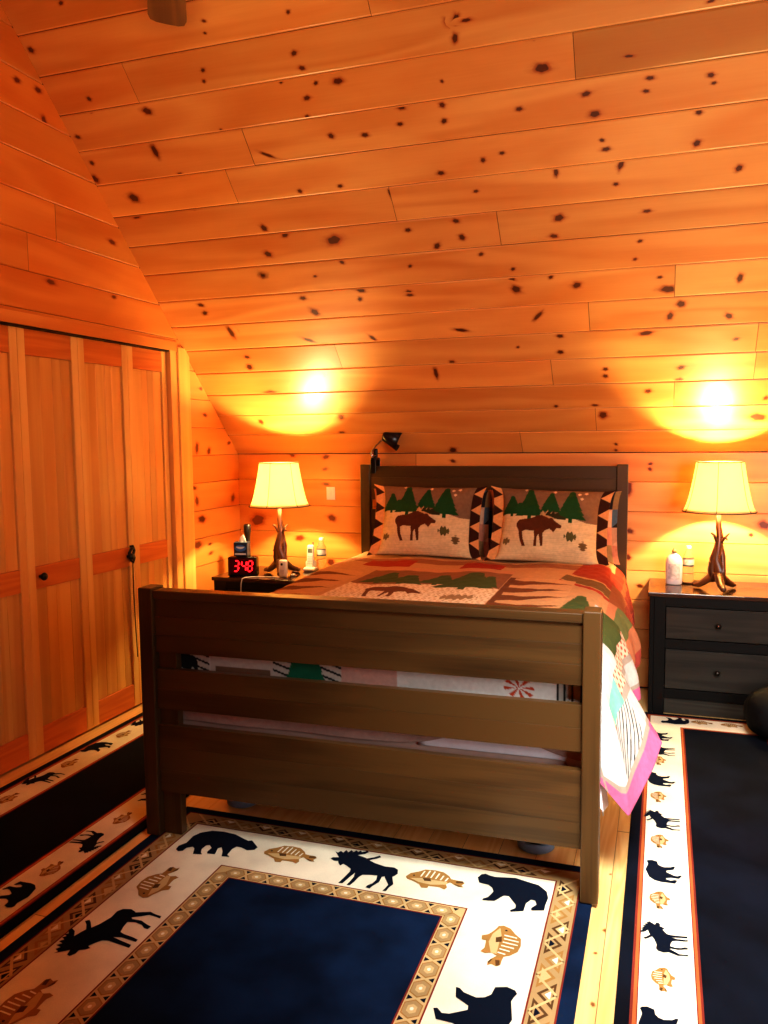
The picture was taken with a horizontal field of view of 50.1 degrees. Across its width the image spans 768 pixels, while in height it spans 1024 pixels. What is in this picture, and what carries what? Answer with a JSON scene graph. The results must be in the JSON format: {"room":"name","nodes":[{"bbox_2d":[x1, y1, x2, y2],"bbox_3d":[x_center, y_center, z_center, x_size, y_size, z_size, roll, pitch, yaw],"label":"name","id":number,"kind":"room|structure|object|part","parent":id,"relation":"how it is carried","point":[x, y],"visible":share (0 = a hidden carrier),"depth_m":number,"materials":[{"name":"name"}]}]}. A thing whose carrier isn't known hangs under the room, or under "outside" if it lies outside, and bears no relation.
{"room":"bedroom","nodes":[
{"label":"bedroom","id":0,"kind":"room"},
{"bbox_2d":[0,4,239,589],"bbox_3d":[-1.849,-0.747,2.909,0.007,3.930,5.400,1,5,19],"label":"wall","id":1,"kind":"structure","parent":0,"point":[64,255],"depth_m":3.92,"materials":[{"name":"brown wood"}]},
{"bbox_2d":[0,324,92,774],"bbox_3d":[-1.613,0.158,3.722,0.067,1.960,0.798,1,5,19],"label":"door","id":2,"kind":"structure","parent":1,"relation":"in","point":[46,685],"depth_m":3.81,"materials":[{"name":"brown wood"}]},
{"bbox_3d":[-1.704,-0.743,3.457,0.027,0.117,0.306,1,5,19],"label":"rail","id":3,"kind":"part","parent":2,"relation":"part of","materials":[{"name":"brown wood"}]},
{"bbox_3d":[-1.701,-0.205,3.506,0.016,0.963,0.306,1,5,19],"label":"panel","id":4,"kind":"part","parent":2,"relation":"part of","materials":[{"name":"brown wood"}]},
{"bbox_3d":[-1.693,0.326,3.553,0.027,0.104,0.306,1,5,19],"label":"rail","id":5,"kind":"part","parent":2,"relation":"part of","materials":[{"name":"brown wood"}]},
{"bbox_3d":[-1.692,0.703,3.587,0.016,0.653,0.306,1,5,19],"label":"panel","id":6,"kind":"part","parent":2,"relation":"part of","materials":[{"name":"brown wood"}]},
{"bbox_3d":[-1.685,1.089,3.621,0.027,0.123,0.306,1,5,19],"label":"rail","id":7,"kind":"part","parent":2,"relation":"part of","materials":[{"name":"brown wood"}]},
{"bbox_3d":[-1.574,0.298,3.798,0.037,0.038,0.038,1,5,19],"label":"knob","id":8,"kind":"part","parent":2,"relation":"part of","materials":[{"name":"black metal"}]},
{"bbox_3d":[-1.576,-0.778,3.834,0.027,0.117,0.306,1,5,19],"label":"rail","id":9,"kind":"part","parent":2,"relation":"part of","materials":[{"name":"brown wood"}]},
{"bbox_3d":[-1.573,-0.240,3.883,0.016,0.963,0.306,1,5,19],"label":"panel","id":10,"kind":"part","parent":2,"relation":"part of","materials":[{"name":"brown wood"}]},
{"bbox_3d":[-1.565,0.291,3.930,0.027,0.104,0.306,1,5,19],"label":"rail","id":11,"kind":"part","parent":2,"relation":"part of","materials":[{"name":"brown wood"}]},
{"bbox_3d":[-1.564,0.668,3.965,0.016,0.653,0.306,1,5,19],"label":"panel","id":12,"kind":"part","parent":2,"relation":"part of","materials":[{"name":"brown wood"}]},
{"bbox_3d":[-1.557,1.054,3.998,0.027,0.123,0.306,1,5,19],"label":"rail","id":13,"kind":"part","parent":2,"relation":"part of","materials":[{"name":"brown wood"}]},
{"bbox_2d":[0,321,168,351],"bbox_3d":[-1.702,-0.817,3.433,0.056,0.032,2.755,1,5,19],"label":"trim","id":14,"kind":"structure","parent":1,"relation":"attached to","point":[1,322],"depth_m":4.00,"materials":[{"name":"black metal"}]},
{"bbox_2d":[0,308,176,350],"bbox_3d":[-1.659,-0.838,3.453,0.008,0.054,2.825,1,5,19],"label":"trim","id":15,"kind":"structure","parent":1,"relation":"attached to","point":[6,315],"depth_m":4.00,"materials":[{"name":"brown wood"}]},
{"bbox_2d":[77,337,172,726],"bbox_3d":[-1.363,0.089,4.457,0.067,1.960,0.758,1,5,19],"label":"door","id":16,"kind":"structure","parent":1,"relation":"in","point":[123,388],"depth_m":4.38,"materials":[{"name":"brown wood"}]},
{"bbox_3d":[-1.449,-0.813,4.210,0.027,0.117,0.302,1,5,19],"label":"rail","id":17,"kind":"part","parent":16,"relation":"part of","materials":[{"name":"brown wood"}]},
{"bbox_3d":[-1.446,-0.276,4.259,0.016,0.963,0.302,1,5,19],"label":"panel","id":18,"kind":"part","parent":16,"relation":"part of","materials":[{"name":"brown wood"}]},
{"bbox_3d":[-1.438,0.256,4.305,0.027,0.104,0.302,1,5,19],"label":"rail","id":19,"kind":"part","parent":16,"relation":"part of","materials":[{"name":"brown wood"}]},
{"bbox_3d":[-1.436,0.633,4.340,0.016,0.653,0.302,1,5,19],"label":"panel","id":20,"kind":"part","parent":16,"relation":"part of","materials":[{"name":"brown wood"}]},
{"bbox_3d":[-1.430,1.019,4.374,0.027,0.123,0.302,1,5,19],"label":"rail","id":21,"kind":"part","parent":16,"relation":"part of","materials":[{"name":"brown wood"}]},
{"bbox_3d":[-1.363,0.240,4.420,0.037,0.038,0.038,1,5,19],"label":"knob","id":22,"kind":"part","parent":16,"relation":"part of","materials":[{"name":"black metal"}]},
{"bbox_2d":[128,545,137,656],"bbox_3d":[-1.360,0.487,4.457,0.028,0.621,0.060,1,5,19],"label":"hanging cord","id":23,"kind":"object","parent":16,"relation":"hanging from","point":[132,547],"visible":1,"depth_m":4.45,"materials":[{"name":"black fabric"}]},
{"bbox_3d":[-1.327,-0.847,4.568,0.027,0.117,0.270,1,5,19],"label":"rail","id":24,"kind":"part","parent":16,"relation":"part of","materials":[{"name":"brown wood"}]},
{"bbox_3d":[-1.324,-0.309,4.617,0.016,0.963,0.270,1,5,19],"label":"panel","id":25,"kind":"part","parent":16,"relation":"part of","materials":[{"name":"brown wood"}]},
{"bbox_3d":[-1.316,0.222,4.664,0.027,0.104,0.270,1,5,19],"label":"rail","id":26,"kind":"part","parent":16,"relation":"part of","materials":[{"name":"brown wood"}]},
{"bbox_3d":[-1.315,0.599,4.699,0.016,0.653,0.270,1,5,19],"label":"panel","id":27,"kind":"part","parent":16,"relation":"part of","materials":[{"name":"brown wood"}]},
{"bbox_2d":[166,350,183,588],"bbox_3d":[-1.235,0.046,4.850,0.057,1.997,0.066,1,5,19],"label":"trim","id":28,"kind":"structure","parent":1,"relation":"attached to","point":[171,360],"depth_m":4.80,"materials":[{"name":"brown wood"}]},
{"bbox_2d":[176,347,195,588],"bbox_3d":[-1.183,0.034,4.929,0.034,2.005,0.119,1,5,19],"label":"trim","id":29,"kind":"structure","parent":1,"relation":"attached to","point":[183,369],"depth_m":4.89,"materials":[{"name":"brown wood"}]},
{"bbox_2d":[0,688,745,1023],"bbox_3d":[0.539,1.260,2.291,5.590,0.003,5.410,1,5,19],"label":"floor","id":30,"kind":"structure","parent":0,"point":[598,983],"depth_m":2.92,"materials":[{"name":"brown wood"}]},
{"bbox_2d":[0,712,188,938],"bbox_3d":[-1.187,1.161,3.519,0.800,0.011,2.700,1,5,19],"label":"runner rug","id":31,"kind":"object","parent":30,"relation":"on","point":[59,820],"visible":0.61,"depth_m":3.20,"materials":[{"name":"multicoloured fabric"}]},
{"bbox_2d":[227,800,255,807],"bbox_3d":[-0.570,1.160,3.336,0.132,0.033,0.132,1,5,19],"label":"cup","id":32,"kind":"object","parent":30,"relation":"on","point":[235,804],"visible":0.19,"depth_m":3.28,"materials":[{"name":"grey plastic"}]},
{"bbox_2d":[211,566,317,592],"bbox_3d":[-0.634,0.698,5.056,0.691,0.648,0.481,1,5,19],"label":"nightstand","id":33,"kind":"object","parent":30,"relation":"on","point":[222,582],"visible":0.1,"depth_m":4.88,"materials":[{"name":"black wood"}]},
{"bbox_2d":[228,556,258,576],"bbox_3d":[-0.846,0.323,4.942,0.176,0.122,0.073,0,5,6],"label":"alarm clock","id":34,"kind":"object","parent":33,"relation":"on","point":[245,566],"visible":1,"depth_m":4.91,"materials":[{"name":"black plastic"}]},
{"bbox_2d":[234,535,249,555],"bbox_3d":[-0.854,0.199,4.938,0.082,0.126,0.061,0,5,7],"label":"tissue box","id":35,"kind":"object","parent":34,"relation":"on","point":[241,547],"visible":1,"depth_m":4.91,"materials":[{"name":"blue"}]},
{"bbox_2d":[244,524,250,555],"bbox_3d":[-0.855,0.220,5.163,0.047,0.288,0.047,1,5,19],"label":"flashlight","id":36,"kind":"object","parent":33,"relation":"on","point":[247,527],"visible":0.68,"depth_m":5.14,"materials":[{"name":"black"}]},
{"bbox_3d":[-0.698,0.552,4.857,0.509,0.165,0.024,1,5,19],"label":"drawer","id":37,"kind":"part","parent":33,"relation":"part of","materials":[{"name":"black wood"}]},
{"bbox_3d":[-0.697,0.727,4.870,0.626,0.626,0.022,1,5,19],"label":"frame","id":38,"kind":"part","parent":33,"relation":"part of","materials":[{"name":"black wood"}]},
{"bbox_2d":[240,576,278,591],"bbox_3d":[-0.733,0.694,4.905,0.232,0.625,0.043,-1,5,-5],"label":"cable","id":39,"kind":"object","parent":33,"relation":"on","point":[250,576],"visible":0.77,"depth_m":4.88,"materials":[{"name":"white plastic"}]},
{"bbox_2d":[249,462,309,575],"bbox_3d":[-0.631,0.037,4.980,0.370,0.676,0.370,0,5,7],"label":"table lamp","id":40,"kind":"object","parent":33,"relation":"on","point":[278,485],"visible":0.97,"depth_m":4.86,"materials":[{"name":"beige"}]},
{"bbox_3d":[-0.633,-0.167,4.962,0.364,0.261,0.364,0,5,7],"label":"lamp shade","id":41,"kind":"part","parent":40,"relation":"part of","materials":[{"name":"beige fabric"}]},
{"bbox_2d":[279,559,287,576],"bbox_3d":[-0.599,0.335,4.884,0.052,0.104,0.035,2,6,27],"label":"phone","id":42,"kind":"object","parent":33,"relation":"on","point":[283,564],"visible":1,"depth_m":4.87,"materials":[{"name":"white plastic"}]},
{"bbox_2d":[303,542,317,571],"bbox_3d":[-0.459,0.277,5.106,0.076,0.176,0.085,0,5,10],"label":"cordless phone","id":43,"kind":"object","parent":33,"relation":"on","point":[311,564],"visible":1,"depth_m":5.10,"materials":[{"name":"white plastic"}]},
{"bbox_2d":[317,537,326,569],"bbox_3d":[-0.391,0.260,5.150,0.062,0.200,0.062,1,5,19],"label":"water bottle","id":44,"kind":"object","parent":33,"relation":"on","point":[321,548],"visible":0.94,"depth_m":5.13,"materials":[{"name":"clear plastic"}]},
{"bbox_2d":[0,806,591,1023],"bbox_3d":[-0.411,1.297,1.920,1.591,0.011,2.356,1,5,19],"label":"area rug","id":45,"kind":"object","parent":30,"relation":"on","point":[231,918],"visible":1,"depth_m":2.41,"materials":[{"name":"multicoloured fabric"}]},
{"bbox_2d":[138,464,627,904],"bbox_3d":[0.256,0.468,3.863,1.637,1.302,2.370,1,5,18],"label":"bed","id":46,"kind":"object","parent":30,"relation":"on","point":[534,803],"visible":0.84,"depth_m":2.76,"materials":[{"name":"brown wood"}]},
{"bbox_3d":[-0.845,0.730,3.036,0.054,0.924,0.083,1,5,18],"label":"footboard post","id":47,"kind":"part","parent":46,"relation":"part of","materials":[{"name":"brown wood"}]},
{"bbox_3d":[-0.105,0.352,5.191,0.062,1.302,0.052,1,5,18],"label":"headboard post","id":48,"kind":"part","parent":46,"relation":"part of","materials":[{"name":"brown wood"}]},
{"bbox_2d":[183,719,567,765],"bbox_3d":[0.254,0.770,3.902,1.472,0.218,2.190,1,5,18],"label":"box spring","id":49,"kind":"object","parent":46,"relation":"on","point":[408,745],"visible":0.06,"depth_m":2.82,"materials":[{"name":"white fabric"}]},
{"bbox_2d":[370,432,401,472],"bbox_3d":[0.019,-0.369,5.067,0.213,0.259,0.132,1,5,18],"label":"lamp","id":50,"kind":"object","parent":46,"relation":"attached to","point":[389,438],"visible":0.94,"depth_m":5.03,"materials":[{"name":"black metal"}]},
{"bbox_3d":[-0.039,-0.398,5.080,0.095,0.120,0.026,1,5,18],"label":"arm","id":51,"kind":"part","parent":50,"relation":"part of","materials":[{"name":"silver metal"}]},
{"bbox_3d":[0.645,0.758,2.558,0.054,0.924,0.083,1,5,18],"label":"footboard post","id":52,"kind":"part","parent":46,"relation":"part of","materials":[{"name":"brown wood"}]},
{"bbox_3d":[1.360,0.379,4.721,0.062,1.302,0.052,1,5,18],"label":"headboard post","id":53,"kind":"part","parent":46,"relation":"part of","materials":[{"name":"brown wood"}]},
{"bbox_2d":[517,841,554,854],"bbox_3d":[0.545,1.183,2.950,0.132,0.033,0.132,1,5,19],"label":"cup","id":54,"kind":"object","parent":30,"relation":"on","point":[527,847],"visible":0.5,"depth_m":2.89,"materials":[{"name":"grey plastic"}]},
{"bbox_2d":[614,712,767,1023],"bbox_3d":[1.253,1.199,2.810,0.800,0.011,3.018,1,5,19],"label":"runner rug","id":55,"kind":"object","parent":30,"relation":"on","point":[694,941],"visible":0.86,"depth_m":2.68,"materials":[{"name":"multicoloured fabric"}]},
{"bbox_2d":[743,686,767,738],"bbox_3d":[1.958,0.938,3.883,0.486,0.308,0.306,2,6,30],"label":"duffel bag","id":56,"kind":"object","parent":55,"relation":"on","point":[755,709],"visible":1,"depth_m":3.88,"materials":[{"name":"black fabric"}]},
{"bbox_2d":[648,578,767,719],"bbox_3d":[1.784,0.729,4.429,0.691,0.648,0.481,1,5,19],"label":"nightstand","id":57,"kind":"object","parent":30,"relation":"on","point":[708,646],"visible":1,"depth_m":4.26,"materials":[{"name":"black wood"}]},
{"bbox_3d":[1.480,0.733,4.548,0.024,0.626,0.444,1,5,19],"label":"panel","id":58,"kind":"part","parent":57,"relation":"part of","materials":[{"name":"black wood"}]},
{"bbox_3d":[1.857,0.705,4.646,0.626,0.596,0.012,1,5,19],"label":"panel","id":59,"kind":"part","parent":57,"relation":"part of","materials":[{"name":"black wood"}]},
{"bbox_2d":[665,548,682,584],"bbox_3d":[1.593,0.296,4.514,0.088,0.200,0.055,1,5,19],"label":"lotion bottle","id":60,"kind":"object","parent":57,"relation":"on","point":[674,564],"visible":1,"depth_m":4.50,"materials":[{"name":"white plastic"}]},
{"bbox_3d":[1.722,0.826,4.252,0.509,0.208,0.024,1,5,19],"label":"drawer","id":61,"kind":"part","parent":57,"relation":"part of","materials":[{"name":"black wood"}]},
{"bbox_3d":[1.719,0.583,4.230,0.509,0.165,0.024,1,5,19],"label":"drawer","id":62,"kind":"part","parent":57,"relation":"part of","materials":[{"name":"black wood"}]},
{"bbox_2d":[682,461,757,592],"bbox_3d":[1.760,0.071,4.325,0.370,0.676,0.370,1,5,16],"label":"table lamp","id":63,"kind":"object","parent":57,"relation":"on","point":[718,488],"visible":1,"depth_m":4.21,"materials":[{"name":"beige"}]},
{"bbox_3d":[1.758,-0.133,4.307,0.364,0.261,0.364,1,5,16],"label":"lamp shade","id":64,"kind":"part","parent":63,"relation":"part of","materials":[{"name":"beige fabric"}]},
{"bbox_3d":[1.689,0.388,4.565,0.098,0.009,0.098,1,5,19],"label":"coaster","id":65,"kind":"object","parent":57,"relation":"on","visible":0},
{"bbox_2d":[682,545,693,581],"bbox_3d":[1.686,0.286,4.556,0.062,0.200,0.062,1,5,19],"label":"water bottle","id":66,"kind":"object","parent":65,"relation":"on","point":[688,558],"visible":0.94,"depth_m":4.54,"materials":[{"name":"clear plastic"}]},
{"bbox_2d":[0,0,767,453],"bbox_3d":[0.992,-1.576,3.280,5.109,2.719,2.741,1,5,19],"label":"ceiling","id":67,"kind":"structure","parent":0,"point":[448,226],"depth_m":3.78,"materials":[{"name":"brown wood"}]},
{"bbox_2d":[147,0,186,25],"bbox_3d":[-0.674,-2.180,2.472,1.276,1.115,1.218,-2,5,-14],"label":"ceiling fan","id":68,"kind":"object","parent":67,"relation":"hanging from","point":[170,12],"visible":1,"depth_m":3.00,"materials":[{"name":"brown wood"}]},
{"bbox_2d":[238,452,767,686],"bbox_3d":[1.452,0.341,4.755,5.109,1.365,0.006,1,5,19],"label":"wall","id":69,"kind":"structure","parent":0,"point":[659,483],"depth_m":4.75,"materials":[{"name":"brown wood"}]},
{"bbox_2d":[326,487,334,499],"bbox_3d":[-0.344,-0.120,5.313,0.060,0.084,0.010,1,5,19],"label":"light switch","id":70,"kind":"object","parent":69,"relation":"attached to","point":[330,491],"visible":1,"depth_m":5.31,"materials":[{"name":"white plastic"}]},
{"bbox_3d":[0.251,0.517,3.886,1.484,0.285,2.178,1,5,18],"label":"mattress","id":71,"kind":"object","parent":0,"visible":0},
{"bbox_2d":[181,551,661,815],"bbox_3d":[0.328,0.598,3.845,1.826,0.519,2.202,1,5,18],"label":"quilt","id":72,"kind":"object","parent":71,"relation":"on","point":[630,744],"visible":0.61,"depth_m":3.24,"materials":[{"name":"fabric"}]},
{"bbox_2d":[366,484,486,559],"bbox_3d":[0.246,0.055,4.804,0.702,0.424,0.204,1,5,16],"label":"pillow sham","id":73,"kind":"object","parent":72,"relation":"on","point":[445,522],"visible":1,"depth_m":4.75,"materials":[{"name":"fabric"}]},
{"bbox_2d":[374,489,490,556],"bbox_3d":[0.278,0.068,4.912,0.743,0.403,0.145,1,5,15],"label":"pillow","id":74,"kind":"object","parent":72,"relation":"on","point":[485,507],"visible":0.08,"depth_m":4.81,"materials":[{"name":"fabric"}]},
{"bbox_2d":[484,486,615,568],"bbox_3d":[0.917,0.079,4.573,0.710,0.437,0.204,1,5,16],"label":"pillow sham","id":75,"kind":"object","parent":72,"relation":"on","point":[571,527],"visible":1,"depth_m":4.52,"materials":[{"name":"fabric"}]},
{"bbox_2d":[490,490,621,564],"bbox_3d":[0.961,0.082,4.673,0.743,0.403,0.145,1,5,15],"label":"pillow","id":76,"kind":"object","parent":72,"relation":"on","point":[612,554],"visible":0.09,"depth_m":4.57,"materials":[{"name":"fabric"}]},
{"bbox_2d":[418,738,607,815],"bbox_3d":[0.549,0.765,3.121,0.619,0.365,0.909,1,5,18],"label":"sheet","id":77,"kind":"object","parent":71,"relation":"on","point":[442,742],"visible":0.09,"depth_m":2.70,"materials":[{"name":"fabric"}]}
]}

